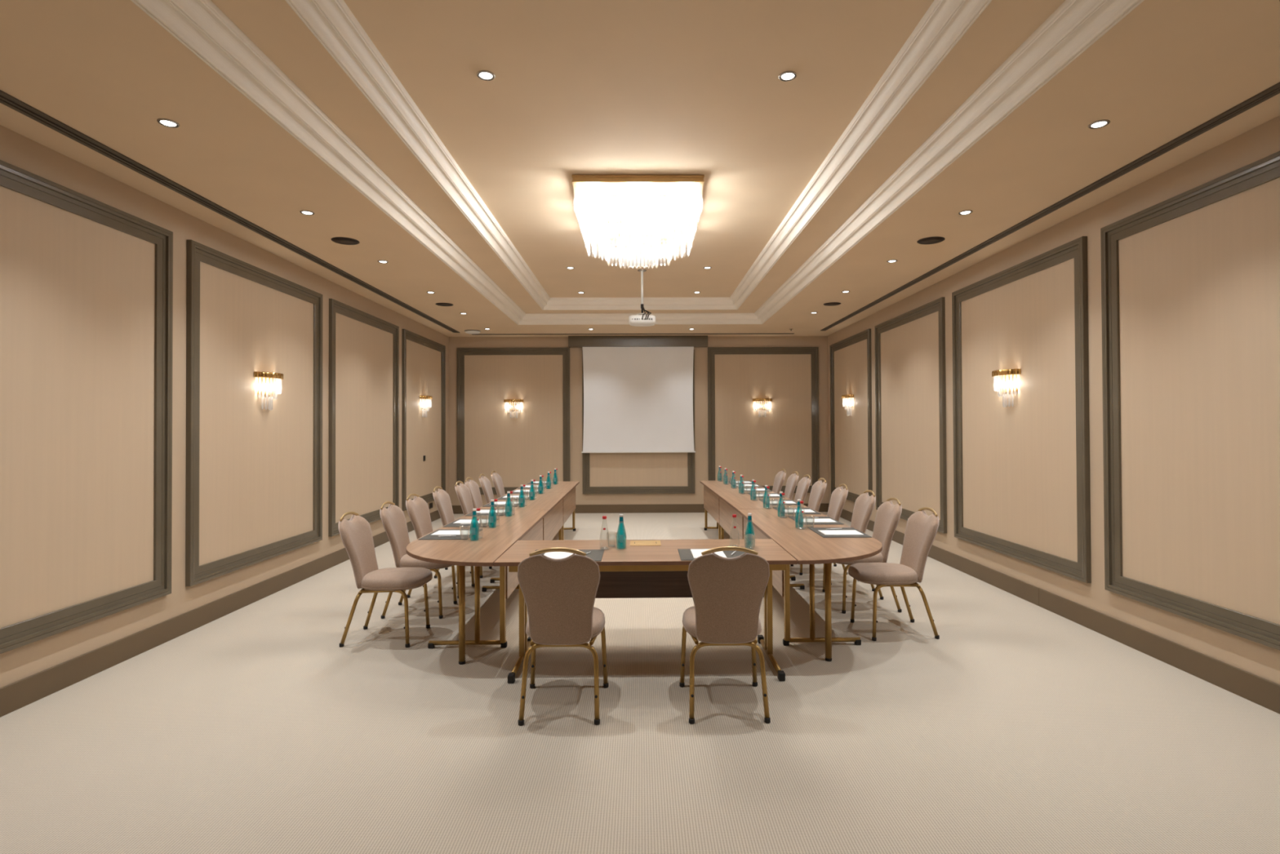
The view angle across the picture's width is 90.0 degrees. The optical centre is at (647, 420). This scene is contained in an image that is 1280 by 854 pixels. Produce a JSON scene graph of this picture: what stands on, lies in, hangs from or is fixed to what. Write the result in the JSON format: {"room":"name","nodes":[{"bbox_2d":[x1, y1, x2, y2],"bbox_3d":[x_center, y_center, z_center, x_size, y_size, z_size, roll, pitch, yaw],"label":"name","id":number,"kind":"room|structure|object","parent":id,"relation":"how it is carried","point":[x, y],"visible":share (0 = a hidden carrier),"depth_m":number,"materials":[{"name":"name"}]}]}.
{"room":"conference room","nodes":[
{"label":"conference room","id":0,"kind":"room"},
{"bbox_2d":[0,124,448,688],"bbox_3d":[-3.700,0.011,4.781,0.120,3.313,14.683,0,-1,-1],"label":"wall","id":1,"kind":"structure","parent":0,"point":[16,149],"depth_m":4.96,"materials":[{"name":"paint"}]},
{"bbox_2d":[0,160,173,653],"bbox_3d":[-3.611,-0.075,3.809,0.042,2.742,2.095,0,-1,-1],"label":"panel frame","id":2,"kind":"object","parent":1,"relation":"attached to","point":[86,282],"visible":1,"depth_m":4.09,"materials":[{"name":"paint"}]},
{"bbox_2d":[0,510,440,716],"bbox_3d":[-3.626,1.588,4.765,0.016,0.158,14.443,0,-1,-1],"label":"baseboard","id":3,"kind":"structure","parent":1,"relation":"attached to","point":[19,694],"depth_m":4.65,"materials":[{"name":"paint"}]},
{"bbox_2d":[185,240,322,586],"bbox_3d":[-3.636,-0.050,6.104,0.042,2.742,2.095,0,-1,-1],"label":"panel frame","id":4,"kind":"object","parent":1,"relation":"attached to","point":[254,488],"visible":1,"depth_m":5.84,"materials":[{"name":"paint"}]},
{"bbox_2d":[253,371,283,409],"bbox_3d":[-3.584,-0.276,6.124,0.137,0.355,0.372,0,-1,-1],"label":"wall sconce","id":5,"kind":"object","parent":1,"relation":"attached to","point":[265,380],"visible":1,"depth_m":6.07,"materials":[{"name":"gold metal"}]},
{"bbox_2d":[328,298,399,536],"bbox_3d":[-3.661,-0.025,8.394,0.042,2.742,2.045,0,-1,-1],"label":"panel frame","id":6,"kind":"object","parent":1,"relation":"attached to","point":[364,347],"visible":0.83,"depth_m":8.27,"materials":[{"name":"paint"}]},
{"bbox_2d":[401,328,445,511],"bbox_3d":[-3.686,0.000,10.648,0.042,2.742,2.025,0,-1,-1],"label":"panel frame","id":7,"kind":"object","parent":1,"relation":"attached to","point":[423,358],"visible":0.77,"depth_m":10.51,"materials":[{"name":"paint"}]},
{"bbox_2d":[419,395,432,416],"bbox_3d":[-3.634,-0.227,10.583,0.137,0.355,0.372,0,-1,-1],"label":"wall sconce","id":8,"kind":"object","parent":1,"relation":"attached to","point":[424,403],"visible":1,"depth_m":10.53,"materials":[{"name":"gold metal"}]},
{"bbox_2d":[448,336,828,505],"bbox_3d":[-0.153,0.076,12.102,7.134,3.313,0.120,0,-1,-1],"label":"wall","id":9,"kind":"structure","parent":0,"point":[700,353],"depth_m":12.04,"materials":[{"name":"paint"}]},
{"bbox_2d":[503,399,523,417],"bbox_3d":[-2.505,-0.217,11.948,0.372,0.355,0.137,0,-1,-1],"label":"wall sconce","id":10,"kind":"object","parent":9,"relation":"attached to","point":[514,405],"visible":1,"depth_m":12.00,"materials":[{"name":"gold metal"}]},
{"bbox_2d":[457,347,570,494],"bbox_3d":[-2.507,0.010,11.998,2.110,2.742,0.042,0,-1,-1],"label":"panel frame","id":11,"kind":"object","parent":9,"relation":"attached to","point":[527,446],"visible":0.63,"depth_m":12.01,"materials":[{"name":"paint"}]},
{"bbox_2d":[568,335,707,453],"bbox_3d":[-0.169,-0.489,11.982,2.600,2.181,0.128,0,-1,-1],"label":"projection screen","id":12,"kind":"object","parent":9,"relation":"attached to","point":[638,389],"visible":1,"depth_m":11.95,"materials":[{"name":"fabric"}]},
{"bbox_2d":[582,349,694,493],"bbox_3d":[-0.165,0.022,12.023,2.105,2.700,0.042,0,-1,-1],"label":"panel frame","id":13,"kind":"object","parent":9,"relation":"attached to","point":[650,473],"visible":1,"depth_m":12.03,"materials":[{"name":"paint"}]},
{"bbox_2d":[451,502,828,513],"bbox_3d":[-0.146,1.653,12.017,7.102,0.158,0.016,0,-1,-1],"label":"baseboard","id":14,"kind":"structure","parent":9,"relation":"attached to","point":[675,508],"depth_m":12.01,"materials":[{"name":"paint"}]},
{"bbox_2d":[752,398,772,416],"bbox_3d":[2.166,-0.235,11.999,0.372,0.355,0.137,0,-1,-1],"label":"wall sconce","id":15,"kind":"object","parent":9,"relation":"attached to","point":[763,404],"visible":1,"depth_m":12.05,"materials":[{"name":"gold metal"}]},
{"bbox_2d":[707,346,819,493],"bbox_3d":[2.183,-0.008,12.050,2.088,2.742,0.042,0,-1,-1],"label":"panel frame","id":16,"kind":"object","parent":9,"relation":"attached to","point":[743,441],"visible":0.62,"depth_m":12.07,"materials":[{"name":"paint"}]},
{"bbox_2d":[0,511,1279,853],"bbox_3d":[-0.066,1.703,4.803,7.374,0.100,14.683,0,-1,-1],"label":"floor","id":17,"kind":"structure","parent":0,"point":[1024,727],"depth_m":3.29,"materials":[{"name":"carpet"}]},
{"bbox_2d":[337,511,432,647],"bbox_3d":[-1.990,1.181,4.916,0.633,0.961,0.485,0,-1,-1],"label":"banquet chair","id":18,"kind":"object","parent":17,"relation":"on","point":[356,534],"visible":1,"depth_m":4.79,"materials":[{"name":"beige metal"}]},
{"bbox_2d":[379,501,457,618],"bbox_3d":[-1.978,1.189,5.616,0.633,0.961,0.485,0,-1,-2],"label":"banquet chair","id":19,"kind":"object","parent":17,"relation":"on","point":[393,517],"visible":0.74,"depth_m":5.45,"materials":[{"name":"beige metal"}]},
{"bbox_2d":[405,493,474,598],"bbox_3d":[-2.000,1.196,6.265,0.633,0.961,0.485,0,-1,1],"label":"banquet chair","id":20,"kind":"object","parent":17,"relation":"on","point":[418,510],"visible":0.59,"depth_m":6.22,"materials":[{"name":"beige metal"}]},
{"bbox_2d":[432,485,492,577],"bbox_3d":[-2.014,1.205,7.066,0.633,0.961,0.485,0,-1,-2],"label":"banquet chair","id":21,"kind":"object","parent":17,"relation":"on","point":[442,499],"visible":0.51,"depth_m":7.00,"materials":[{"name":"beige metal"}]},
{"bbox_2d":[454,480,473,515],"bbox_3d":[-1.986,1.212,7.776,0.633,0.961,0.485,0,-1,-1],"label":"banquet chair","id":22,"kind":"object","parent":17,"relation":"on","point":[463,492],"visible":0.48,"depth_m":7.73,"materials":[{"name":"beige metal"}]},
{"bbox_2d":[464,477,483,508],"bbox_3d":[-2.022,1.218,8.315,0.633,0.961,0.485,0,-1,1],"label":"banquet chair","id":23,"kind":"object","parent":17,"relation":"on","point":[473,487],"visible":0.37,"depth_m":8.33,"materials":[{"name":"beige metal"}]},
{"bbox_2d":[405,510,548,664],"bbox_3d":[-1.369,1.283,5.264,0.768,0.760,2.530,0,-1,-1],"label":"table","id":24,"kind":"object","parent":17,"relation":"on","point":[525,525],"visible":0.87,"depth_m":4.66,"materials":[{"name":"brown wood"}]},
{"bbox_2d":[417,528,482,539],"bbox_3d":[-1.544,0.899,5.062,0.370,0.005,0.470,0,-1,0],"label":"folder","id":25,"kind":"object","parent":24,"relation":"on","point":[428,536],"visible":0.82,"depth_m":4.93,"materials":[{"name":"grey leather"}]},
{"bbox_2d":[431,529,475,535],"bbox_3d":[-1.545,0.894,5.107,0.297,0.005,0.210,0,-1,0],"label":"notepad","id":26,"kind":"object","parent":25,"relation":"on","point":[462,531],"visible":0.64,"depth_m":5.09,"materials":[{"name":"white paper"}]},
{"bbox_2d":[442,518,498,527],"bbox_3d":[-1.554,0.905,5.676,0.370,0.005,0.470,0,-1,0],"label":"folder","id":27,"kind":"object","parent":24,"relation":"on","point":[451,524],"visible":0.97,"depth_m":5.55,"materials":[{"name":"grey leather"}]},
{"bbox_2d":[453,519,489,523],"bbox_3d":[-1.555,0.901,5.721,0.297,0.005,0.210,0,-1,0],"label":"notepad","id":28,"kind":"object","parent":27,"relation":"on","point":[460,521],"visible":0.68,"depth_m":5.71,"materials":[{"name":"white paper"}]},
{"bbox_2d":[469,508,479,540],"bbox_3d":[-1.297,0.780,4.803,0.071,0.236,0.072,0,-1,-1],"label":"water bottle","id":29,"kind":"object","parent":24,"relation":"on","point":[474,513],"visible":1,"depth_m":4.79,"materials":[{"name":"teal glass"}]},
{"bbox_2d":[465,509,511,515],"bbox_3d":[-1.566,0.913,6.361,0.370,0.005,0.470,0,-1,-1],"label":"folder","id":30,"kind":"object","parent":24,"relation":"on","point":[471,513],"visible":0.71,"depth_m":6.23,"materials":[{"name":"grey leather"}]},
{"bbox_2d":[475,509,506,512],"bbox_3d":[-1.566,0.908,6.406,0.297,0.005,0.210,0,-1,-1],"label":"notepad","id":31,"kind":"object","parent":30,"relation":"on","point":[481,510],"visible":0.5,"depth_m":6.38,"materials":[{"name":"white paper"}]},
{"bbox_2d":[488,499,497,528],"bbox_3d":[-1.311,0.786,5.417,0.071,0.236,0.072,0,-1,-1],"label":"water bottle","id":32,"kind":"object","parent":24,"relation":"on","point":[491,500],"visible":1,"depth_m":5.41,"materials":[{"name":"teal glass"}]},
{"bbox_2d":[504,491,512,516],"bbox_3d":[-1.322,0.794,6.102,0.071,0.236,0.072,0,-1,-1],"label":"water bottle","id":33,"kind":"object","parent":24,"relation":"on","point":[508,492],"visible":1,"depth_m":6.09,"materials":[{"name":"teal glass"}]},
{"bbox_2d":[479,473,493,503],"bbox_3d":[-2.014,1.226,8.966,0.633,0.961,0.485,0,-1,-2],"label":"banquet chair","id":34,"kind":"object","parent":17,"relation":"on","point":[485,483],"visible":0.43,"depth_m":8.89,"materials":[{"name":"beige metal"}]},
{"bbox_2d":[490,470,505,497],"bbox_3d":[-2.017,1.233,9.656,0.633,0.961,0.485,0,-1,-1],"label":"banquet chair","id":35,"kind":"object","parent":17,"relation":"on","point":[496,478],"visible":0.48,"depth_m":9.61,"materials":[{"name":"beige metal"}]},
{"bbox_2d":[480,492,567,582],"bbox_3d":[-1.403,1.307,7.413,0.768,0.760,1.750,0,-1,-1],"label":"folding table","id":36,"kind":"object","parent":17,"relation":"on","point":[553,522],"visible":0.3,"depth_m":7.29,"materials":[{"name":"brown wood"}]},
{"bbox_2d":[482,501,524,506],"bbox_3d":[-1.577,0.921,7.070,0.370,0.005,0.470,0,-1,0],"label":"folder","id":37,"kind":"object","parent":36,"relation":"on","point":[518,504],"visible":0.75,"depth_m":6.89,"materials":[{"name":"grey leather"}]},
{"bbox_2d":[489,501,519,504],"bbox_3d":[-1.578,0.916,7.115,0.297,0.005,0.210,0,-1,0],"label":"notepad","id":38,"kind":"object","parent":37,"relation":"on","point":[504,502],"visible":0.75,"depth_m":7.07,"materials":[{"name":"white paper"}]},
{"bbox_2d":[497,494,533,499],"bbox_3d":[-1.588,0.928,7.725,0.370,0.005,0.470,0,-1,-1],"label":"folder","id":39,"kind":"object","parent":36,"relation":"on","point":[530,496],"visible":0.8,"depth_m":7.60,"materials":[{"name":"grey leather"}]},
{"bbox_2d":[511,481,579,540],"bbox_3d":[-1.433,1.326,9.164,0.768,0.760,1.750,0,-1,-1],"label":"folding table","id":40,"kind":"object","parent":17,"relation":"on","point":[569,500],"visible":0.38,"depth_m":9.07,"materials":[{"name":"brown wood"}]},
{"bbox_2d":[517,484,548,488],"bbox_3d":[-1.610,0.943,9.090,0.370,0.005,0.470,0,-1,0],"label":"folder","id":41,"kind":"object","parent":40,"relation":"on","point":[546,486],"visible":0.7,"depth_m":8.94,"materials":[{"name":"grey leather"}]},
{"bbox_2d":[517,546,608,725],"bbox_3d":[-0.482,1.162,3.722,0.485,0.961,0.633,0,-1,-1],"label":"banquet chair","id":42,"kind":"object","parent":17,"relation":"on","point":[559,595],"visible":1,"depth_m":3.49,"materials":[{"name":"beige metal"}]},
{"bbox_2d":[493,538,797,683],"bbox_3d":[-0.012,1.268,4.408,1.908,0.760,0.779,0,-1,-1],"label":"head table","id":43,"kind":"object","parent":17,"relation":"on","point":[633,571],"visible":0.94,"depth_m":4.49,"materials":[{"name":"brown wood"}]},
{"bbox_2d":[535,549,604,560],"bbox_3d":[-0.528,0.885,4.210,0.470,0.005,0.370,0,-1,-1],"label":"folder","id":44,"kind":"object","parent":43,"relation":"on","point":[595,554],"visible":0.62,"depth_m":4.24,"materials":[{"name":"grey leather"}]},
{"bbox_2d":[543,549,578,559],"bbox_3d":[-0.573,0.880,4.210,0.210,0.005,0.297,0,-1,-1],"label":"notepad","id":45,"kind":"object","parent":44,"relation":"on","point":[557,555],"visible":0.36,"depth_m":4.19,"materials":[{"name":"white paper"}]},
{"bbox_2d":[616,514,626,548],"bbox_3d":[-0.181,0.771,4.460,0.071,0.236,0.072,0,-1,-1],"label":"water bottle","id":46,"kind":"object","parent":43,"relation":"on","point":[621,519],"visible":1,"depth_m":4.45,"materials":[{"name":"teal glass"}]},
{"bbox_2d":[630,540,661,545],"bbox_3d":[-0.014,0.888,4.646,0.222,0.005,0.186,0,-1,-1],"label":"cable box","id":47,"kind":"object","parent":43,"relation":"on","point":[632,542],"visible":1,"depth_m":4.62,"materials":[{"name":"beige wood"}]},
{"bbox_2d":[677,548,748,560],"bbox_3d":[0.445,0.881,4.221,0.470,0.005,0.370,0,-1,-1],"label":"folder","id":48,"kind":"object","parent":43,"relation":"on","point":[685,554],"visible":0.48,"depth_m":4.22,"materials":[{"name":"grey leather"}]},
{"bbox_2d":[690,548,726,558],"bbox_3d":[0.400,0.876,4.220,0.210,0.005,0.297,0,-1,-1],"label":"notepad","id":49,"kind":"object","parent":48,"relation":"on","point":[696,553],"visible":0.57,"depth_m":4.22,"materials":[{"name":"white paper"}]},
{"bbox_2d":[744,512,755,547],"bbox_3d":[0.719,0.768,4.490,0.071,0.236,0.072,0,-1,-1],"label":"water bottle","id":50,"kind":"object","parent":43,"relation":"on","point":[749,514],"visible":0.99,"depth_m":4.48,"materials":[{"name":"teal glass"}]},
{"bbox_2d":[679,546,770,724],"bbox_3d":[0.440,1.159,3.732,0.485,0.961,0.633,0,-1,-1],"label":"banquet chair","id":51,"kind":"object","parent":17,"relation":"on","point":[727,593],"visible":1,"depth_m":3.50,"materials":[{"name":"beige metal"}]},
{"bbox_2d":[699,480,764,538],"bbox_3d":[1.235,1.315,9.202,0.768,0.760,1.750,0,-1,-2],"label":"folding table","id":52,"kind":"object","parent":17,"relation":"on","point":[711,500],"visible":0.38,"depth_m":9.12,"materials":[{"name":"brown wood"}]},
{"bbox_2d":[738,487,772,491],"bbox_3d":[1.438,0.925,8.565,0.370,0.005,0.470,0,-1,-1],"label":"folder","id":53,"kind":"object","parent":52,"relation":"on","point":[764,487],"visible":0.58,"depth_m":8.46,"materials":[{"name":"grey leather"}]},
{"bbox_2d":[714,491,808,580],"bbox_3d":[1.284,1.296,7.451,0.768,0.760,1.750,0,-1,-2],"label":"folding table","id":54,"kind":"object","parent":17,"relation":"on","point":[730,502],"visible":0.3,"depth_m":7.34,"materials":[{"name":"brown wood"}]},
{"bbox_2d":[747,493,784,497],"bbox_3d":[1.455,0.917,7.855,0.370,0.005,0.470,0,-1,0],"label":"folder","id":55,"kind":"object","parent":54,"relation":"on","point":[750,494],"visible":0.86,"depth_m":7.66,"materials":[{"name":"grey leather"}]},
{"bbox_2d":[755,493,779,496],"bbox_3d":[1.455,0.911,7.810,0.297,0.005,0.210,0,-1,0],"label":"notepad","id":56,"kind":"object","parent":55,"relation":"on","point":[757,495],"visible":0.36,"depth_m":7.80,"materials":[{"name":"white paper"}]},
{"bbox_2d":[760,499,801,505],"bbox_3d":[1.472,0.909,7.115,0.370,0.005,0.470,0,-1,0],"label":"folder","id":57,"kind":"object","parent":54,"relation":"on","point":[762,500],"visible":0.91,"depth_m":6.94,"materials":[{"name":"grey leather"}]},
{"bbox_2d":[768,501,796,503],"bbox_3d":[1.472,0.903,7.070,0.297,0.005,0.210,0,-1,0],"label":"notepad","id":58,"kind":"object","parent":57,"relation":"on","point":[769,502],"visible":0.75,"depth_m":7.04,"materials":[{"name":"white paper"}]},
{"bbox_2d":[772,468,786,493],"bbox_3d":[1.777,1.219,9.767,0.633,0.961,0.485,0,-1,-2],"label":"banquet chair","id":59,"kind":"object","parent":17,"relation":"on","point":[780,477],"visible":0.39,"depth_m":9.73,"materials":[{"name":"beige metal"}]},
{"bbox_2d":[783,471,799,499],"bbox_3d":[1.839,1.213,9.208,0.633,0.961,0.485,0,-1,-1],"label":"banquet chair","id":60,"kind":"object","parent":17,"relation":"on","point":[792,481],"visible":0.46,"depth_m":9.16,"materials":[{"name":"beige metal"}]},
{"bbox_2d":[794,474,810,504],"bbox_3d":[1.846,1.206,8.568,0.633,0.961,0.485,0,-1,-1],"label":"banquet chair","id":61,"kind":"object","parent":17,"relation":"on","point":[803,485],"visible":0.44,"depth_m":8.54,"materials":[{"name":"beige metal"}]},
{"bbox_2d":[737,508,882,661],"bbox_3d":[1.322,1.272,5.295,0.768,0.760,2.530,0,-1,-1],"label":"table","id":62,"kind":"object","parent":17,"relation":"on","point":[806,546],"visible":0.81,"depth_m":4.69,"materials":[{"name":"brown wood"}]},
{"bbox_2d":[777,491,785,516],"bbox_3d":[1.252,0.782,5.991,0.071,0.236,0.072,0,-1,-1],"label":"water bottle","id":63,"kind":"object","parent":62,"relation":"on","point":[780,492],"visible":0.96,"depth_m":5.98,"materials":[{"name":"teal glass"}]},
{"bbox_2d":[773,507,821,514],"bbox_3d":[1.488,0.901,6.385,0.370,0.005,0.470,0,-1,0],"label":"folder","id":64,"kind":"object","parent":62,"relation":"on","point":[779,508],"visible":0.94,"depth_m":6.20,"materials":[{"name":"grey leather"}]},
{"bbox_2d":[783,509,815,512],"bbox_3d":[1.489,0.895,6.340,0.297,0.005,0.210,0,-1,0],"label":"notepad","id":65,"kind":"object","parent":64,"relation":"on","point":[785,510],"visible":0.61,"depth_m":6.29,"materials":[{"name":"white paper"}]},
{"bbox_2d":[795,498,803,528],"bbox_3d":[1.266,0.775,5.341,0.071,0.236,0.072,0,-1,-1],"label":"water bottle","id":66,"kind":"object","parent":62,"relation":"on","point":[800,520],"visible":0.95,"depth_m":5.33,"materials":[{"name":"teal glass"}]},
{"bbox_2d":[789,516,843,524],"bbox_3d":[1.504,0.894,5.730,0.370,0.005,0.470,0,-1,0],"label":"folder","id":67,"kind":"object","parent":62,"relation":"on","point":[795,518],"visible":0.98,"depth_m":5.56,"materials":[{"name":"grey leather"}]},
{"bbox_2d":[801,518,836,522],"bbox_3d":[1.504,0.888,5.686,0.297,0.005,0.210,0,-1,0],"label":"notepad","id":68,"kind":"object","parent":67,"relation":"on","point":[808,520],"visible":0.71,"depth_m":5.67,"materials":[{"name":"white paper"}]},
{"bbox_2d":[808,527,871,537],"bbox_3d":[1.518,0.886,5.081,0.370,0.005,0.470,0,-1,0],"label":"folder","id":69,"kind":"object","parent":62,"relation":"on","point":[814,529],"visible":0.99,"depth_m":4.93,"materials":[{"name":"grey leather"}]},
{"bbox_2d":[817,529,863,534],"bbox_3d":[1.519,0.881,5.036,0.297,0.005,0.210,0,-1,0],"label":"notepad","id":70,"kind":"object","parent":69,"relation":"on","point":[824,531],"visible":1,"depth_m":5.02,"materials":[{"name":"white paper"}]},
{"bbox_2d":[808,477,826,511],"bbox_3d":[1.887,1.199,7.978,0.633,0.961,0.485,0,-1,-2],"label":"banquet chair","id":71,"kind":"object","parent":17,"relation":"on","point":[818,489],"visible":0.4,"depth_m":7.95,"materials":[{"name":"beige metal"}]},
{"bbox_2d":[790,484,848,575],"bbox_3d":[1.891,1.190,7.149,0.633,0.961,0.485,0,-1,1],"label":"banquet chair","id":72,"kind":"object","parent":17,"relation":"on","point":[838,497],"visible":0.49,"depth_m":7.09,"materials":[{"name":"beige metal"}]},
{"bbox_2d":[822,489,875,591],"bbox_3d":[1.939,1.182,6.439,0.633,0.961,0.485,0,-1,-1],"label":"banquet chair","id":73,"kind":"object","parent":17,"relation":"on","point":[864,506],"visible":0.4,"depth_m":6.38,"materials":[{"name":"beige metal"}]},
{"bbox_2d":[831,497,902,613],"bbox_3d":[1.912,1.174,5.729,0.633,0.961,0.485,0,-1,-1],"label":"banquet chair","id":74,"kind":"object","parent":17,"relation":"on","point":[888,514],"visible":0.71,"depth_m":5.57,"materials":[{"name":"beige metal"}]},
{"bbox_2d":[848,506,939,640],"bbox_3d":[1.915,1.167,5.028,0.633,0.961,0.485,0,-1,-2],"label":"banquet chair","id":75,"kind":"object","parent":17,"relation":"on","point":[921,529],"visible":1,"depth_m":4.92,"materials":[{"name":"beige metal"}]},
{"bbox_2d":[0,0,1279,337],"bbox_3d":[-0.081,-1.893,4.842,7.374,0.466,14.683,0,-1,-1],"label":"ceiling","id":76,"kind":"structure","parent":0,"point":[578,86],"depth_m":3.94,"materials":[{"name":"paint"}]},
{"bbox_2d":[156,118,179,128],"bbox_3d":[-2.676,-1.659,3.577,0.104,0.008,0.104,0,-1,-1],"label":"recessed light","id":77,"kind":"object","parent":76,"relation":"in","point":[164,122],"visible":1,"depth_m":3.57,"materials":[{"name":"grey metal"}]},
{"bbox_2d":[0,89,459,333],"bbox_3d":[-3.334,-1.637,5.207,0.110,0.010,12.450,0,-1,-1],"label":"ceiling vent","id":78,"kind":"object","parent":76,"relation":"in","point":[6,99],"visible":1,"depth_m":4.46,"materials":[{"name":"black plastic"}]},
{"bbox_2d":[299,210,314,215],"bbox_3d":[-2.692,-1.642,5.069,0.104,0.008,0.104,0,-1,-1],"label":"recessed light","id":79,"kind":"object","parent":76,"relation":"in","point":[304,212],"visible":1,"depth_m":5.06,"materials":[{"name":"grey metal"}]},
{"bbox_2d":[331,236,359,244],"bbox_3d":[-2.753,-1.634,5.838,0.236,0.008,0.236,0,-1,-1],"label":"ceiling speaker","id":80,"kind":"object","parent":76,"relation":"attached to","point":[341,240],"visible":1,"depth_m":5.83,"materials":[{"name":"brown"}]},
{"bbox_2d":[435,302,453,306],"bbox_3d":[-2.804,-1.601,8.848,0.236,0.008,0.236,0,-1,-1],"label":"ceiling speaker","id":81,"kind":"object","parent":76,"relation":"attached to","point":[437,304],"visible":1,"depth_m":8.81,"materials":[{"name":"brown metal"}]},
{"bbox_2d":[464,329,480,333],"bbox_3d":[-3.081,-1.555,11.284,0.278,0.044,0.278,0,-1,-1],"label":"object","id":82,"kind":"object","parent":76,"relation":"attached to","point":[468,331],"visible":1,"depth_m":11.20,"materials":[{"name":"white plastic"}]},
{"bbox_2d":[476,70,495,80],"bbox_3d":[-0.928,-1.980,3.682,0.104,0.008,0.104,0,-1,-1],"label":"recessed light","id":83,"kind":"object","parent":76,"relation":"in","point":[485,75],"visible":1,"depth_m":3.67,"materials":[{"name":"grey metal"}]},
{"bbox_2d":[471,333,794,334],"bbox_3d":[-0.255,-1.579,11.701,5.880,0.010,0.050,0,-1,-1],"label":"ceiling vent","id":84,"kind":"object","parent":76,"relation":"in","point":[672,333],"visible":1,"depth_m":11.70,"materials":[{"name":"black plastic"}]},
{"bbox_2d":[130,0,1144,324],"bbox_3d":[-0.064,-1.805,5.625,4.050,0.325,9.970,0,-1,-1],"label":"crown molding","id":85,"kind":"structure","parent":76,"relation":"attached to","point":[201,26],"depth_m":3.94,"materials":[{"name":"paint"}]},
{"bbox_2d":[572,174,704,268],"bbox_3d":[-0.081,-1.697,5.858,1.060,0.534,1.460,0,-1,-1],"label":"chandelier","id":86,"kind":"object","parent":76,"relation":"hanging from","point":[638,206],"visible":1,"depth_m":5.62,"materials":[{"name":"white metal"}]},
{"bbox_2d":[628,269,655,326],"bbox_3d":[-0.067,-1.583,8.254,0.344,0.712,0.335,0,-1,-1],"label":"projector","id":87,"kind":"object","parent":76,"relation":"hanging from","point":[637,320],"visible":1,"depth_m":8.16,"materials":[{"name":"white plastic"}]},
{"bbox_2d":[778,71,796,81],"bbox_3d":[0.811,-1.987,3.701,0.104,0.008,0.104,0,-1,-1],"label":"recessed light","id":88,"kind":"object","parent":76,"relation":"in","point":[786,76],"visible":1,"depth_m":3.69,"materials":[{"name":"grey metal"}]},
{"bbox_2d":[823,302,840,306],"bbox_3d":[2.575,-1.622,8.927,0.236,0.008,0.236,0,-1,-1],"label":"ceiling speaker","id":89,"kind":"object","parent":76,"relation":"attached to","point":[830,304],"visible":1,"depth_m":8.91,"materials":[{"name":"brown metal"}]},
{"bbox_2d":[916,236,945,244],"bbox_3d":[2.612,-1.655,5.897,0.236,0.008,0.236,0,-1,-1],"label":"ceiling speaker","id":90,"kind":"object","parent":76,"relation":"attached to","point":[931,240],"visible":1,"depth_m":5.88,"materials":[{"name":"brown"}]},
{"bbox_2d":[958,209,973,214],"bbox_3d":[2.547,-1.663,5.127,0.104,0.008,0.104,0,-1,-1],"label":"recessed light","id":91,"kind":"object","parent":76,"relation":"in","point":[967,211],"visible":1,"depth_m":5.11,"materials":[{"name":"grey metal"}]},
{"bbox_2d":[820,82,1279,330],"bbox_3d":[3.181,-1.663,5.209,0.090,0.010,12.310,0,-1,-1],"label":"ceiling vent","id":92,"kind":"object","parent":76,"relation":"in","point":[1274,90],"visible":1,"depth_m":4.40,"materials":[{"name":"black plastic"}]},
{"bbox_2d":[1088,119,1110,128],"bbox_3d":[2.563,-1.679,3.635,0.104,0.008,0.104,0,-1,-1],"label":"recessed light","id":93,"kind":"object","parent":76,"relation":"in","point":[1100,123],"visible":1,"depth_m":3.63,"materials":[{"name":"grey metal"}]},
{"bbox_2d":[827,115,1279,684],"bbox_3d":[3.554,-0.018,4.861,0.120,3.313,14.683,0,-1,-1],"label":"wall","id":94,"kind":"structure","parent":0,"point":[1263,140],"depth_m":4.98,"materials":[{"name":"paint"}]},
{"bbox_2d":[841,394,853,412],"bbox_3d":[3.356,-0.253,10.801,0.137,0.355,0.372,0,-1,-1],"label":"wall sconce","id":95,"kind":"object","parent":94,"relation":"attached to","point":[850,397],"visible":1,"depth_m":10.73,"materials":[{"name":"gold metal"}]},
{"bbox_2d":[830,328,872,502],"bbox_3d":[3.409,-0.027,10.814,0.042,2.742,2.010,0,-1,-1],"label":"panel frame","id":96,"kind":"object","parent":94,"relation":"attached to","point":[851,363],"visible":0.81,"depth_m":10.72,"materials":[{"name":"paint"}]},
{"bbox_2d":[874,297,946,533],"bbox_3d":[3.434,-0.052,8.494,0.042,2.742,2.130,0,-1,-1],"label":"panel frame","id":97,"kind":"object","parent":94,"relation":"attached to","point":[910,382],"visible":0.99,"depth_m":8.31,"materials":[{"name":"paint"}]},
{"bbox_2d":[991,368,1021,406],"bbox_3d":[3.407,-0.304,6.142,0.137,0.355,0.372,0,-1,-1],"label":"wall sconce","id":98,"kind":"object","parent":94,"relation":"attached to","point":[1008,383],"visible":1,"depth_m":6.09,"materials":[{"name":"gold metal"}]},
{"bbox_2d":[951,235,1091,582],"bbox_3d":[3.460,-0.078,6.122,0.042,2.742,2.125,0,-1,-1],"label":"panel frame","id":99,"kind":"object","parent":94,"relation":"attached to","point":[1021,468],"visible":1,"depth_m":5.86,"materials":[{"name":"paint"}]},
{"bbox_2d":[828,503,1279,713],"bbox_3d":[3.492,1.560,4.843,0.016,0.158,14.443,0,-1,-1],"label":"baseboard","id":100,"kind":"structure","parent":94,"relation":"attached to","point":[1262,691],"depth_m":4.62,"materials":[{"name":"paint"}]},
{"bbox_2d":[1100,151,1279,650],"bbox_3d":[3.486,-0.103,3.810,0.042,2.742,2.100,0,-1,-1],"label":"panel frame","id":101,"kind":"object","parent":94,"relation":"attached to","point":[1190,279],"visible":1,"depth_m":4.07,"materials":[{"name":"paint"}]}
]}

